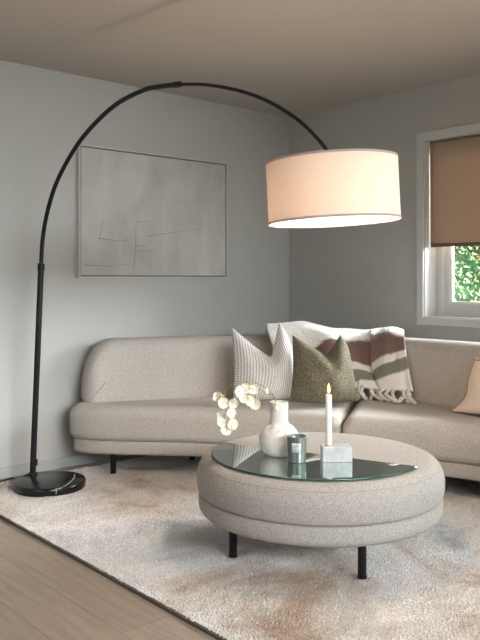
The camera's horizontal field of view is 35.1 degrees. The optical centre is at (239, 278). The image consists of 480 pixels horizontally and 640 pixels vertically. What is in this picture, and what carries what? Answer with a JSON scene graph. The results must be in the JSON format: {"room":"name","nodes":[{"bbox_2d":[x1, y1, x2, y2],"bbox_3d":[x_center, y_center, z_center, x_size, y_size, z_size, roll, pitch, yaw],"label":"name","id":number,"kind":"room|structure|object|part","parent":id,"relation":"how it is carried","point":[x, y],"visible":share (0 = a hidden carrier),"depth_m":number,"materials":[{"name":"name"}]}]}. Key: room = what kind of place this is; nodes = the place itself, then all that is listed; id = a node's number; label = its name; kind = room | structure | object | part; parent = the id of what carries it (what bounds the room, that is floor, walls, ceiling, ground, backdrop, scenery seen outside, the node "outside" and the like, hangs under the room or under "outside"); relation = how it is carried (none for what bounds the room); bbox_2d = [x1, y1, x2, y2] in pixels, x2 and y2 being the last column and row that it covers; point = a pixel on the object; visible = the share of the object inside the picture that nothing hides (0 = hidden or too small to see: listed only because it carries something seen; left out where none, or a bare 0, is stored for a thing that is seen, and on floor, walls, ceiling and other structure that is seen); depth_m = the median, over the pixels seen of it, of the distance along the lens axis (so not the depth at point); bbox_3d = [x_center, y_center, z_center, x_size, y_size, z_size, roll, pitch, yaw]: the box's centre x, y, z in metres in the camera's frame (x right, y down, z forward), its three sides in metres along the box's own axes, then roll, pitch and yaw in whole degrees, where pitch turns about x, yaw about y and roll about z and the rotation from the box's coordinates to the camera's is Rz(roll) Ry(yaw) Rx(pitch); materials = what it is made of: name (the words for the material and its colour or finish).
{"room":"living room","nodes":[
{"label":"living room","id":0,"kind":"room"},
{"bbox_2d":[0,455,216,639],"bbox_3d":[0.042,1.195,0.955,7.623,0.100,7.280,0,0,-41],"label":"floor","id":1,"kind":"structure","parent":0,"point":[46,593],"depth_m":2.68,"materials":[{"name":"brown wood"}]},
{"bbox_2d":[0,81,400,497],"bbox_3d":[-0.399,0.120,3.494,2.491,2.047,0.535,0,0,41],"label":"arc floor lamp","id":2,"kind":"object","parent":1,"relation":"on","point":[326,187],"visible":1,"depth_m":2.68,"materials":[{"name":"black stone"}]},
{"bbox_3d":[-0.694,-0.484,3.810,1.132,0.839,0.023,0,0,43],"label":"arm","id":3,"kind":"part","parent":2,"relation":"part of","materials":[{"name":"black metal"}]},
{"bbox_3d":[0.030,-0.664,3.126,0.865,0.437,0.015,0,0,43],"label":"arm","id":4,"kind":"part","parent":2,"relation":"part of","materials":[{"name":"black metal"}]},
{"bbox_3d":[0.340,-0.437,2.834,0.491,0.032,0.491,0,0,-41],"label":"shade trim","id":5,"kind":"part","parent":2,"relation":"part of","materials":[{"name":"white fabric"}]},
{"bbox_3d":[0.345,-0.327,2.833,0.495,0.253,0.496,0,0,-41],"label":"lamp shade","id":6,"kind":"part","parent":2,"relation":"part of","materials":[{"name":"fabric"}]},
{"bbox_3d":[0.350,-0.216,2.833,0.491,0.033,0.491,0,0,-41],"label":"shade trim","id":7,"kind":"part","parent":2,"relation":"part of","materials":[{"name":"white fabric"}]},
{"bbox_2d":[0,455,479,639],"bbox_3d":[0.556,1.139,3.586,2.495,0.011,3.460,0,0,-41],"label":"shaggy rug","id":8,"kind":"object","parent":1,"relation":"on","point":[142,526],"visible":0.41,"depth_m":3.02,"materials":[{"name":"beige carpet"}]},
{"bbox_2d":[70,335,479,481],"bbox_3d":[0.755,0.744,4.282,3.418,0.762,1.228,0,0,25],"label":"sectional sofa","id":9,"kind":"object","parent":8,"relation":"on","point":[153,396],"visible":0.56,"depth_m":4.38,"materials":[{"name":"fabric"}]},
{"bbox_3d":[-0.735,1.066,4.405,0.034,0.118,0.034,0,0,-41],"label":"leg","id":10,"kind":"part","parent":9,"relation":"part of","materials":[{"name":"black metal"}]},
{"bbox_2d":[70,397,354,443],"bbox_3d":[-0.151,0.836,4.612,1.640,0.205,0.772,0,0,13],"label":"seat cushion","id":11,"kind":"object","parent":9,"relation":"on","point":[112,420],"depth_m":4.34,"materials":[{"name":"fabric"}]},
{"bbox_3d":[-0.113,0.563,4.778,1.728,0.400,0.321,0,0,-9],"label":"backrest","id":12,"kind":"part","parent":9,"relation":"part of","materials":[{"name":"fabric"}]},
{"bbox_2d":[232,322,292,399],"bbox_3d":[0.140,0.483,4.507,0.369,0.449,0.224,0,0,-6],"label":"pillow","id":13,"kind":"object","parent":9,"relation":"on","point":[275,372],"visible":0.84,"depth_m":4.47,"materials":[{"name":"white fabric"}]},
{"bbox_2d":[290,335,357,402],"bbox_3d":[0.484,0.519,4.408,0.396,0.377,0.236,0,0,-2],"label":"pillow","id":14,"kind":"object","parent":9,"relation":"on","point":[313,370],"visible":0.98,"depth_m":4.35,"materials":[{"name":"green fabric"}]},
{"bbox_2d":[265,321,415,403],"bbox_3d":[0.631,0.501,4.832,1.041,0.460,0.521,0,0,21],"label":"throw blanket","id":15,"kind":"object","parent":9,"relation":"on","point":[378,356],"visible":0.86,"depth_m":4.64,"materials":[{"name":"white fabric"}]},
{"bbox_2d":[343,397,479,465],"bbox_3d":[1.292,0.836,3.950,0.967,0.205,1.975,0,0,-41],"label":"seat cushion","id":16,"kind":"object","parent":9,"relation":"on","point":[453,438],"depth_m":3.97,"materials":[{"name":"fabric"}]},
{"bbox_3d":[1.424,0.563,4.193,0.274,0.400,1.810,0,0,-41],"label":"backrest","id":17,"kind":"part","parent":9,"relation":"part of","materials":[{"name":"fabric"}]},
{"bbox_2d":[450,357,479,413],"bbox_3d":[1.366,0.580,4.014,0.194,0.295,0.501,0,0,-41],"label":"pillow","id":18,"kind":"object","parent":9,"relation":"on","point":[470,403],"visible":1,"depth_m":4.09,"materials":[{"name":"fabric"}]},
{"bbox_2d":[196,432,444,579],"bbox_3d":[0.332,0.926,3.200,1.029,0.403,1.029,0,0,-41],"label":"round ottoman","id":19,"kind":"object","parent":8,"relation":"on","point":[390,491],"visible":0.88,"depth_m":2.81,"materials":[{"name":"fabric"}]},
{"bbox_3d":[-0.029,1.042,3.090,0.038,0.170,0.038,0,0,-41],"label":"leg","id":20,"kind":"part","parent":19,"relation":"part of","materials":[{"name":"black metal"}]},
{"bbox_2d":[259,400,297,456],"bbox_3d":[0.161,0.615,3.138,0.166,0.219,0.166,0,0,-41],"label":"ceramic vase","id":21,"kind":"object","parent":19,"relation":"on","point":[273,436],"visible":0.88,"depth_m":3.09,"materials":[{"name":"white ceramic"}]},
{"bbox_2d":[213,381,275,434],"bbox_3d":[0.036,0.514,3.047,0.295,0.203,0.063,0,0,-27],"label":"stem","id":22,"kind":"object","parent":21,"relation":"in","point":[227,428],"visible":0.99,"depth_m":3.00,"materials":[{"name":"beige plant"}]},
{"bbox_3d":[0.046,0.497,3.076,0.251,0.170,0.011,0,0,-29],"label":"stem","id":23,"kind":"part","parent":22,"relation":"part of","materials":[{"name":"white plant"}]},
{"bbox_2d":[228,383,278,410],"bbox_3d":[0.070,0.497,3.040,0.266,0.170,0.058,0,0,-35],"label":"stem","id":24,"kind":"object","parent":21,"relation":"in","point":[242,394],"visible":0.99,"depth_m":3.01,"materials":[{"name":"beige plant"}]},
{"bbox_2d":[287,434,306,463],"bbox_3d":[0.226,0.673,3.015,0.079,0.103,0.079,0,0,-41],"label":"jar candle","id":25,"kind":"object","parent":19,"relation":"on","point":[296,443],"visible":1,"depth_m":2.98,"materials":[{"name":"grey glass"}]},
{"bbox_2d":[212,443,416,480],"bbox_3d":[0.213,0.728,3.062,0.548,0.006,0.840,0,0,-41],"label":"glass tray","id":26,"kind":"object","parent":19,"relation":"on","point":[246,460],"depth_m":2.94,"materials":[{"name":"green glass"}]},
{"bbox_2d":[196,432,444,525],"bbox_3d":[0.332,0.806,3.200,1.029,0.151,1.029,0,0,-41],"label":"cushion","id":27,"kind":"object","parent":19,"relation":"on","point":[386,482],"depth_m":2.83,"materials":[{"name":"fabric"}]},
{"bbox_2d":[320,443,351,461],"bbox_3d":[0.384,0.694,3.037,0.118,0.062,0.070,0,0,-3],"label":"candle holder","id":28,"kind":"object","parent":19,"relation":"on","point":[336,452],"visible":1,"depth_m":3.00,"materials":[{"name":"grey stone"}]},
{"bbox_2d":[326,384,331,444],"bbox_3d":[0.355,0.539,3.041,0.026,0.248,0.026,0,0,-41],"label":"taper candle","id":29,"kind":"object","parent":28,"relation":"in","point":[328,396],"visible":1,"depth_m":3.03,"materials":[{"name":"wax"}]},
{"bbox_3d":[0.461,1.042,2.870,0.038,0.170,0.038,0,0,-41],"label":"leg","id":30,"kind":"part","parent":19,"relation":"part of","materials":[{"name":"black metal"}]},
{"bbox_2d":[0,60,288,467],"bbox_3d":[-2.308,-0.055,3.635,7.623,2.400,0.150,0,0,-41],"label":"wall","id":31,"kind":"structure","parent":0,"point":[44,113],"depth_m":4.71,"materials":[{"name":"paint"}]},
{"bbox_2d":[0,453,131,478],"bbox_3d":[-2.311,1.114,3.524,7.173,0.062,0.014,0,0,-41],"label":"baseboard","id":32,"kind":"structure","parent":31,"relation":"attached to","point":[18,470],"depth_m":4.57,"materials":[{"name":"paint"}]},
{"bbox_2d":[76,144,227,277],"bbox_3d":[-0.549,-0.416,5.049,1.190,0.821,0.041,0,0,-41],"label":"framed picture","id":33,"kind":"object","parent":31,"relation":"attached to","point":[139,214],"visible":0.95,"depth_m":4.98,"materials":[{"name":"fabric"}]},
{"bbox_2d":[0,0,479,116],"bbox_3d":[0.042,-1.305,0.955,7.623,0.100,7.280,0,0,-41],"label":"ceiling","id":34,"kind":"structure","parent":0,"point":[301,56],"depth_m":4.07,"materials":[{"name":"paint"}]},
{"bbox_2d":[289,74,479,405],"bbox_3d":[2.765,-0.055,3.343,0.220,2.400,6.980,0,0,-41],"label":"wall","id":35,"kind":"structure","parent":0,"point":[364,276],"depth_m":5.27,"materials":[{"name":"paint"}]},
{"bbox_2d":[417,123,479,327],"bbox_3d":[1.728,-0.328,4.498,0.216,1.255,1.485,0,0,-41],"label":"window","id":36,"kind":"structure","parent":35,"relation":"in","point":[437,305],"depth_m":4.97,"materials":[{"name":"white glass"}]},
{"bbox_2d":[430,135,479,246],"bbox_3d":[1.711,-0.551,4.483,0.054,0.689,1.361,0,0,-41],"label":"roller blind","id":37,"kind":"object","parent":36,"relation":"attached to","point":[454,163],"visible":1,"depth_m":4.84,"materials":[{"name":"beige fabric"}]},
{"bbox_3d":[1.781,-0.328,4.545,0.075,1.147,1.377,0,0,-41],"label":"frame","id":38,"kind":"part","parent":36,"relation":"part of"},
{"bbox_3d":[1.783,-0.328,4.546,0.050,1.065,1.285,0,0,-41],"label":"sash","id":39,"kind":"part","parent":36,"relation":"part of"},
{"label":"outside","id":40,"kind":"structure","parent":0,"visible":0},
{"bbox_3d":[4.214,1.495,7.686,7.527,0.100,14.000,0,0,-41],"label":"ground","id":41,"kind":"structure","parent":40,"visible":0},
{"bbox_2d":[455,246,479,301],"bbox_3d":[2.723,-0.155,6.911,1.380,3.247,5.241,0,0,-41],"label":"hedge","id":42,"kind":"object","parent":41,"relation":"on","point":[467,258],"visible":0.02,"depth_m":7.05,"materials":[{"name":"green plant"}]}
]}

